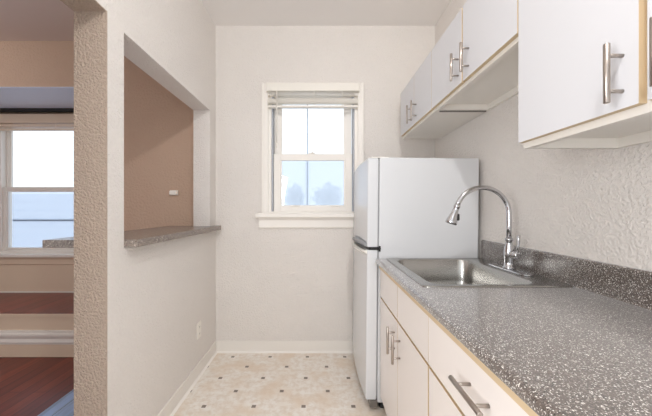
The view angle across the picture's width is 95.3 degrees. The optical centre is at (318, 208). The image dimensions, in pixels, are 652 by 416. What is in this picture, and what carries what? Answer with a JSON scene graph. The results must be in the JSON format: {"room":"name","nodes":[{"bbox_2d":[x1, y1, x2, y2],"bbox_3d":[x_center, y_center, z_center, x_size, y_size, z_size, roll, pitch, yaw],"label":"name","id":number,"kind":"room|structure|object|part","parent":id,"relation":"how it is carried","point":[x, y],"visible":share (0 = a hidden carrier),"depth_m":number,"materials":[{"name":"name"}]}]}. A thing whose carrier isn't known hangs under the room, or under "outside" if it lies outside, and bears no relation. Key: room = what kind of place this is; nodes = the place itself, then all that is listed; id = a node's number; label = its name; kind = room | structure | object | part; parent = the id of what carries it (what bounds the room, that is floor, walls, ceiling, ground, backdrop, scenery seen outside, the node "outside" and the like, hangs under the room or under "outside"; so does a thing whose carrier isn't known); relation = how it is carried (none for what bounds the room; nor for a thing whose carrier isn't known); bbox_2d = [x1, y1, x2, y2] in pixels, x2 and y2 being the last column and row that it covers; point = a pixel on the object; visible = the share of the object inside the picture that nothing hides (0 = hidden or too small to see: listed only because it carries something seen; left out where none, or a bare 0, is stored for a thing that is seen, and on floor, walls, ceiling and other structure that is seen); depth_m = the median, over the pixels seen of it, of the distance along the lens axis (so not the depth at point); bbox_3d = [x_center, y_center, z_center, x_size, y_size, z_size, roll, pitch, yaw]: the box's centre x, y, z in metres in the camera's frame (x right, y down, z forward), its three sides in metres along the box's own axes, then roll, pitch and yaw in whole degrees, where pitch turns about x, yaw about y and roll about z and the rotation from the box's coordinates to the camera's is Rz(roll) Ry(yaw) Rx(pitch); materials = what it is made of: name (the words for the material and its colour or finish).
{"room":"kitchen","nodes":[
{"label":"kitchen","id":0,"kind":"room"},
{"bbox_2d":[0,0,73,40],"bbox_3d":[-2.800,-1.426,0.733,3.600,0.120,3.365,0,0,0],"label":"ceiling","id":1,"kind":"structure","parent":0,"point":[20,20],"depth_m":2.16,"materials":[{"name":"paint"}]},
{"bbox_2d":[0,87,73,107],"bbox_3d":[-2.840,-1.030,2.776,2.120,0.080,0.719,0,0,0],"label":"ceiling","id":2,"kind":"structure","parent":0,"point":[10,97],"depth_m":2.64,"materials":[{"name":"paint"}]},
{"bbox_2d":[0,108,73,111],"bbox_3d":[-2.840,-0.974,2.930,2.100,0.032,0.030,0,0,0],"label":"trim","id":3,"kind":"structure","parent":2,"relation":"attached to","point":[1,109],"depth_m":2.92,"materials":[{"name":"black rubber"}]},
{"bbox_2d":[0,112,73,113],"bbox_3d":[-2.840,0.105,3.075,2.120,2.190,0.120,0,0,0],"label":"wall niche","id":4,"kind":"object","parent":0,"point":[0,112],"visible":0.05,"depth_m":3.02,"materials":[{"name":"beige paint"}]},
{"bbox_2d":[0,131,73,264],"bbox_3d":[-2.703,-0.198,3.042,1.385,1.525,0.166,0,0,0],"label":"window","id":5,"kind":"structure","parent":4,"relation":"attached to","point":[9,255],"depth_m":3.04,"materials":[{"name":"white paint"}]},
{"bbox_3d":[-2.703,-0.530,3.082,1.065,0.700,0.030,0,0,0],"label":"sash","id":6,"kind":"part","parent":5,"relation":"part of","materials":[{"name":"white paint"}]},
{"bbox_2d":[0,114,73,130],"bbox_3d":[-2.703,-0.862,2.958,1.113,0.161,0.055,0,0,0],"label":"window blind","id":7,"kind":"object","parent":5,"relation":"attached to","point":[8,122],"visible":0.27,"depth_m":2.93,"materials":[{"name":"beige paint"}]},
{"bbox_3d":[-2.703,-0.789,2.956,1.089,0.016,0.042,0,0,0],"label":"rail","id":8,"kind":"part","parent":7,"relation":"part of","materials":[{"name":"beige paint"}]},
{"bbox_3d":[-2.703,0.469,2.987,1.385,0.033,0.056,0,0,0],"label":"sill","id":9,"kind":"part","parent":5,"relation":"part of","materials":[{"name":"white paint"}]},
{"bbox_3d":[-2.703,0.107,3.050,1.065,0.665,0.030,0,0,0],"label":"sash","id":10,"kind":"part","parent":5,"relation":"part of","materials":[{"name":"white paint"}]},
{"bbox_2d":[0,265,73,290],"bbox_3d":[-2.840,0.697,3.012,2.120,0.273,0.006,0,0,0],"label":"wall","id":11,"kind":"structure","parent":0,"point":[12,277],"depth_m":3.01,"materials":[{"name":"beige paint"}]},
{"bbox_2d":[0,41,192,230],"bbox_3d":[-2.452,-0.143,2.475,2.896,2.686,0.120,0,0,0],"label":"wall","id":12,"kind":"structure","parent":0,"point":[158,126],"depth_m":2.42,"materials":[{"name":"beige paint"}]},
{"bbox_2d":[169,190,177,194],"bbox_3d":[-1.177,-0.132,2.401,0.065,0.040,0.028,0,0,0],"label":"thermostat","id":13,"kind":"object","parent":12,"relation":"attached to","point":[171,192],"visible":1,"depth_m":2.39,"materials":[{"name":"white plastic"}]},
{"bbox_2d":[96,0,215,415],"bbox_3d":[-0.932,-0.169,1.196,0.131,2.737,2.892,0,0,0],"label":"wall","id":14,"kind":"structure","parent":0,"point":[158,294],"depth_m":1.61,"materials":[{"name":"white paint"}]},
{"bbox_2d":[60,0,106,415],"bbox_3d":[-0.933,0.195,0.683,0.133,2.010,1.067,0,0,0],"label":"wall","id":15,"kind":"structure","parent":14,"relation":"attached to","point":[90,18],"depth_m":1.21,"materials":[{"name":"beige paint"}]},
{"bbox_2d":[42,226,220,247],"bbox_3d":[-1.009,0.153,1.875,0.406,0.034,1.150,0,0,0],"label":"breakfast bar","id":16,"kind":"object","parent":14,"relation":"on","point":[139,237],"visible":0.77,"depth_m":1.58,"materials":[{"name":"grey stone"}]},
{"bbox_2d":[157,341,216,415],"bbox_3d":[-0.863,1.151,1.859,0.008,0.097,1.267,0,0,0],"label":"baseboard","id":17,"kind":"structure","parent":14,"relation":"attached to","point":[181,391],"depth_m":1.93,"materials":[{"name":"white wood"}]},
{"bbox_2d":[197,320,200,339],"bbox_3d":[-0.862,0.871,2.137,0.009,0.115,0.070,0,0,0],"label":"wall outlet","id":18,"kind":"object","parent":14,"relation":"attached to","point":[199,322],"visible":1,"depth_m":2.13,"materials":[{"name":"white plastic"}]},
{"bbox_2d":[124,56,192,109],"bbox_3d":[-1.001,-0.083,1.083,0.006,2.566,2.665,0,0,0],"label":"wall","id":19,"kind":"structure","parent":0,"point":[124,56],"depth_m":1.82,"materials":[{"name":"beige paint"}]},
{"bbox_2d":[0,353,386,415],"bbox_3d":[-1.754,1.260,1.032,5.693,0.120,3.965,0,0,0],"label":"floor","id":20,"kind":"structure","parent":0,"point":[233,384],"depth_m":2.01,"materials":[{"name":"beige tile"}]},
{"bbox_2d":[0,293,73,356],"bbox_3d":[-2.840,1.022,2.701,2.120,0.355,0.628,0,0,0],"label":"bench","id":21,"kind":"object","parent":20,"relation":"on","point":[31,324],"visible":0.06,"depth_m":2.42,"materials":[{"name":"beige paint"}]},
{"bbox_2d":[0,291,73,292],"bbox_3d":[-2.840,0.839,3.007,2.120,0.012,0.016,0,0,0],"label":"trim","id":22,"kind":"structure","parent":21,"relation":"on","point":[0,291],"depth_m":3.00,"materials":[{"name":"white paint"}]},
{"bbox_3d":[-2.840,0.858,2.712,2.120,0.026,0.606,0,0,0],"label":"seat","id":23,"kind":"part","parent":21,"relation":"part of","materials":[{"name":"brown wood"}]},
{"bbox_3d":[-2.840,1.040,2.401,2.120,0.111,0.028,0,0,0],"label":"moulding","id":24,"kind":"part","parent":21,"relation":"part of","materials":[{"name":"white paint"}]},
{"bbox_3d":[-2.840,1.036,2.425,2.120,0.329,0.020,0,0,0],"label":"panel","id":25,"kind":"part","parent":21,"relation":"part of","materials":[{"name":"beige paint"}]},
{"bbox_3d":[-2.840,1.147,2.408,2.120,0.105,0.014,0,0,0],"label":"baseboard","id":26,"kind":"part","parent":21,"relation":"part of","materials":[{"name":"beige paint"}]},
{"bbox_2d":[38,389,73,415],"bbox_3d":[-1.528,1.198,1.300,0.201,0.008,1.800,0,0,0],"label":"rug","id":27,"kind":"object","parent":20,"relation":"on","point":[64,406],"visible":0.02,"depth_m":1.78,"materials":[{"name":"fabric"}]},
{"bbox_2d":[380,269,430,415],"bbox_3d":[0.645,0.765,1.361,0.650,0.870,0.765,0,0,0],"label":"base cabinet","id":28,"kind":"object","parent":20,"relation":"on","point":[404,366],"visible":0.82,"depth_m":1.28,"materials":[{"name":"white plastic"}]},
{"bbox_3d":[0.369,0.431,1.553,0.018,0.156,0.378,0,0,0],"label":"false drawer","id":29,"kind":"part","parent":28,"relation":"part of","materials":[{"name":"white laminate"}]},
{"bbox_3d":[0.369,0.807,1.553,0.018,0.575,0.378,0,0,0],"label":"door","id":30,"kind":"part","parent":28,"relation":"part of","materials":[{"name":"white laminate"}]},
{"bbox_3d":[0.340,0.625,1.412,0.040,0.127,0.012,0,0,0],"label":"handle","id":31,"kind":"part","parent":28,"relation":"part of","materials":[{"name":"silver metal"}]},
{"bbox_3d":[0.340,0.625,1.318,0.040,0.127,0.012,0,0,0],"label":"handle","id":32,"kind":"part","parent":28,"relation":"part of","materials":[{"name":"silver metal"}]},
{"bbox_3d":[0.369,0.431,1.169,0.018,0.156,0.381,0,0,0],"label":"false drawer","id":33,"kind":"part","parent":28,"relation":"part of","materials":[{"name":"white laminate"}]},
{"bbox_3d":[0.369,0.807,1.171,0.018,0.575,0.377,0,0,0],"label":"door","id":34,"kind":"part","parent":28,"relation":"part of","materials":[{"name":"white laminate"}]},
{"bbox_2d":[376,240,651,415],"bbox_3d":[0.652,0.264,1.014,0.639,0.164,1.468,0,0,0],"label":"countertop","id":35,"kind":"structure","parent":28,"relation":"on","point":[584,349],"depth_m":0.72,"materials":[{"name":"stone"}]},
{"bbox_2d":[386,258,572,287],"bbox_3d":[0.667,0.373,1.407,0.565,0.179,0.635,0,0,0],"label":"sink","id":36,"kind":"object","parent":35,"relation":"in","point":[427,272],"visible":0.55,"depth_m":1.56,"materials":[{"name":"silver metal"}]},
{"bbox_2d":[445,185,533,276],"bbox_3d":[0.752,0.087,1.385,0.324,0.395,0.280,0,0,0],"label":"faucet","id":37,"kind":"object","parent":35,"relation":"on","point":[509,254],"visible":1,"depth_m":1.37,"materials":[{"name":"silver metal"}]},
{"bbox_3d":[0.766,0.013,1.385,0.262,0.247,0.022,0,0,0],"label":"spout","id":38,"kind":"part","parent":37,"relation":"part of","materials":[{"name":"silver metal"}]},
{"bbox_3d":[0.886,0.281,1.385,0.056,0.007,0.280,0,0,0],"label":"plate","id":39,"kind":"part","parent":37,"relation":"part of","materials":[{"name":"silver metal"}]},
{"bbox_3d":[0.886,0.171,1.325,0.035,0.110,0.029,0,0,0],"label":"lever","id":40,"kind":"part","parent":37,"relation":"part of","materials":[{"name":"silver metal"}]},
{"bbox_2d":[352,157,478,407],"bbox_3d":[0.586,0.443,2.103,0.713,1.502,0.705,1,0,0],"label":"refrigerator","id":41,"kind":"object","parent":20,"relation":"on","point":[402,206],"visible":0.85,"depth_m":1.76,"materials":[{"name":"white metal"}]},
{"bbox_3d":[0.258,0.264,2.018,0.053,0.041,0.513,0,0,-1],"label":"handle","id":42,"kind":"part","parent":41,"relation":"part of","materials":[{"name":"white plastic"}]},
{"bbox_3d":[0.259,0.205,2.018,0.053,0.041,0.513,0,0,-1],"label":"handle","id":43,"kind":"part","parent":41,"relation":"part of","materials":[{"name":"grey"}]},
{"bbox_3d":[0.305,0.687,2.106,0.078,0.888,0.696,1,0,0],"label":"fridge door","id":44,"kind":"part","parent":41,"relation":"part of","materials":[{"name":"white metal"}]},
{"bbox_3d":[0.312,-0.038,2.106,0.078,0.529,0.696,1,0,0],"label":"freezer door","id":45,"kind":"part","parent":41,"relation":"part of","materials":[{"name":"white metal"}]},
{"bbox_3d":[0.324,0.235,2.105,0.058,0.016,0.692,1,0,0],"label":"gap trim","id":46,"kind":"part","parent":41,"relation":"part of","materials":[{"name":"plastic"}]},
{"bbox_2d":[428,317,528,415],"bbox_3d":[0.645,0.765,0.661,0.650,0.870,0.630,0,0,0],"label":"base cabinet","id":47,"kind":"object","parent":20,"relation":"on","point":[458,386],"visible":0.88,"depth_m":0.77,"materials":[{"name":"white plastic"}]},
{"bbox_3d":[0.369,0.807,0.818,0.018,0.575,0.308,0,0,0],"label":"door","id":48,"kind":"part","parent":47,"relation":"part of","materials":[{"name":"white laminate"}]},
{"bbox_3d":[0.340,0.417,0.668,0.040,0.012,0.137,0,0,0],"label":"handle","id":49,"kind":"part","parent":47,"relation":"part of","materials":[{"name":"silver metal"}]},
{"bbox_2d":[216,26,434,340],"bbox_3d":[0.053,-0.169,2.567,1.840,2.737,0.150,0,0,0],"label":"wall","id":50,"kind":"structure","parent":0,"point":[273,284],"depth_m":2.49,"materials":[{"name":"white paint"}]},
{"bbox_2d":[216,341,352,350],"bbox_3d":[0.056,1.151,2.488,1.829,0.097,0.008,0,0,0],"label":"baseboard","id":51,"kind":"structure","parent":50,"relation":"attached to","point":[220,345],"depth_m":2.48,"materials":[{"name":"white wood"}]},
{"bbox_2d":[217,351,352,352],"bbox_3d":[-0.280,1.194,2.477,1.159,0.012,0.014,0,0,0],"label":"trim","id":52,"kind":"structure","parent":50,"relation":"attached to","point":[217,351],"depth_m":2.48,"materials":[{"name":"white paint"}]},
{"bbox_2d":[255,83,363,227],"bbox_3d":[-0.060,-0.445,2.526,0.920,1.214,0.192,0,0,0],"label":"window","id":53,"kind":"structure","parent":50,"relation":"in","point":[274,214],"depth_m":2.49,"materials":[{"name":"white paint"}]},
{"bbox_3d":[-0.060,0.051,2.476,0.920,0.041,0.092,0,0,0],"label":"sill","id":54,"kind":"part","parent":53,"relation":"part of","materials":[{"name":"white paint"}]},
{"bbox_3d":[-0.052,-0.694,2.574,0.665,0.548,0.032,0,0,0],"label":"sash","id":55,"kind":"part","parent":53,"relation":"part of","materials":[{"name":"white paint"}]},
{"bbox_2d":[266,82,359,147],"bbox_3d":[-0.050,-0.771,2.459,0.768,0.542,0.066,0,0,0],"label":"window blind","id":56,"kind":"object","parent":53,"relation":"attached to","point":[276,88],"visible":1,"depth_m":2.44,"materials":[{"name":"white plastic"}]},
{"bbox_3d":[-0.050,-0.846,2.463,0.744,0.016,0.042,0,0,0],"label":"rail","id":57,"kind":"part","parent":56,"relation":"part of","materials":[{"name":"white plastic"}]},
{"bbox_3d":[-0.051,-0.470,2.556,0.755,1.040,0.132,0,0,0],"label":"frame","id":58,"kind":"part","parent":53,"relation":"part of","materials":[{"name":"white paint"}]},
{"bbox_3d":[-0.052,-0.224,2.538,0.665,0.488,0.032,0,0,0],"label":"sash","id":59,"kind":"part","parent":53,"relation":"part of","materials":[{"name":"white paint"}]},
{"bbox_2d":[201,0,450,25],"bbox_3d":[0.046,-1.597,1.196,2.093,0.120,2.892,0,0,0],"label":"ceiling","id":60,"kind":"structure","parent":0,"point":[222,12],"depth_m":2.32,"materials":[{"name":"paint"}]},
{"bbox_2d":[435,0,651,270],"bbox_3d":[1.033,-0.169,1.196,0.120,2.737,2.892,0,0,0],"label":"wall","id":61,"kind":"structure","parent":0,"point":[591,204],"depth_m":1.21,"materials":[{"name":"white paint"}]},
{"bbox_2d":[401,52,487,138],"bbox_3d":[0.791,-0.740,2.035,0.362,0.356,0.669,0,0,0],"label":"upper cabinet","id":62,"kind":"object","parent":61,"relation":"attached to","point":[418,120],"visible":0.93,"depth_m":1.98,"materials":[{"name":"white laminate"}]},
{"bbox_3d":[0.659,-0.747,2.200,0.018,0.338,0.332,0,0,0],"label":"door","id":63,"kind":"part","parent":62,"relation":"part of","materials":[{"name":"white laminate"}]},
{"bbox_3d":[0.630,-0.662,2.080,0.040,0.127,0.012,0,0,0],"label":"handle","id":64,"kind":"part","parent":62,"relation":"part of","materials":[{"name":"silver metal"}]},
{"bbox_3d":[0.630,-0.662,1.985,0.040,0.127,0.012,0,0,0],"label":"handle","id":65,"kind":"part","parent":62,"relation":"part of","materials":[{"name":"silver metal"}]},
{"bbox_3d":[0.659,-0.747,1.875,0.018,0.338,0.312,0,0,0],"label":"door","id":66,"kind":"part","parent":62,"relation":"part of","materials":[{"name":"white laminate"}]},
{"bbox_2d":[431,0,517,111],"bbox_3d":[0.791,-0.737,1.343,0.362,0.362,0.746,0,0,0],"label":"upper cabinet","id":67,"kind":"object","parent":61,"relation":"attached to","point":[474,63],"visible":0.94,"depth_m":1.32,"materials":[{"name":"white plastic"}]},
{"bbox_3d":[0.659,-0.747,1.534,0.018,0.338,0.363,0,0,0],"label":"door","id":68,"kind":"part","parent":67,"relation":"part of","materials":[{"name":"white laminate"}]},
{"bbox_3d":[0.630,-0.660,1.385,0.040,0.127,0.012,0,0,0],"label":"handle","id":69,"kind":"part","parent":67,"relation":"part of","materials":[{"name":"silver metal"}]},
{"bbox_3d":[0.630,-0.660,1.290,0.040,0.127,0.012,0,0,0],"label":"handle","id":70,"kind":"part","parent":67,"relation":"part of","materials":[{"name":"silver metal"}]},
{"bbox_3d":[0.659,-0.747,1.159,0.018,0.338,0.369,0,0,0],"label":"door","id":71,"kind":"part","parent":67,"relation":"part of","materials":[{"name":"white laminate"}]},
{"bbox_2d":[481,240,651,309],"bbox_3d":[0.962,0.246,1.014,0.020,0.128,1.468,0,0,0],"label":"backsplash","id":72,"kind":"structure","parent":61,"relation":"attached to","point":[629,285],"depth_m":1.06,"materials":[{"name":"stone"}]},
{"bbox_2d":[518,0,651,148],"bbox_3d":[0.791,-0.557,0.584,0.362,0.722,0.768,0,0,0],"label":"upper cabinet","id":73,"kind":"object","parent":61,"relation":"attached to","point":[585,66],"visible":1,"depth_m":0.76,"materials":[{"name":"white laminate"}]},
{"bbox_3d":[0.630,-0.290,0.636,0.040,0.127,0.012,0,0,0],"label":"handle","id":74,"kind":"part","parent":73,"relation":"part of","materials":[{"name":"silver metal"}]},
{"bbox_3d":[0.659,-0.566,0.397,0.018,0.701,0.383,0,0,0],"label":"door","id":75,"kind":"part","parent":73,"relation":"part of","materials":[{"name":"white laminate"}]},
{"bbox_3d":[0.630,-0.290,0.546,0.040,0.127,0.012,0,0,0],"label":"handle","id":76,"kind":"part","parent":73,"relation":"part of","materials":[{"name":"silver metal"}]},
{"label":"outside","id":77,"kind":"structure","parent":0,"visible":0},
{"bbox_3d":[0.000,4.250,31.808,60.000,0.100,56.385,0,0,0],"label":"ground","id":78,"kind":"structure","parent":77,"visible":0},
{"bbox_2d":[12,194,73,246],"bbox_3d":[-6.100,1.938,6.590,5.800,4.525,0.220,0,0,0],"label":"wall","id":79,"kind":"structure","parent":78,"relation":"on","point":[24,206],"depth_m":6.48,"materials":[{"name":"blue"}]},
{"bbox_2d":[284,183,305,204],"bbox_3d":[-1.216,1.417,15.008,1.153,5.572,0.952,0,0,0],"label":"tree","id":80,"kind":"object","parent":78,"relation":"on","point":[294,197],"visible":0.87,"depth_m":14.84,"materials":[{"name":"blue plant"}]},
{"bbox_2d":[310,181,343,204],"bbox_3d":[0.345,1.389,15.065,1.663,5.629,1.554,0,0,33],"label":"tree","id":81,"kind":"object","parent":78,"relation":"on","point":[329,196],"visible":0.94,"depth_m":14.80,"materials":[{"name":"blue plant"}]}
]}

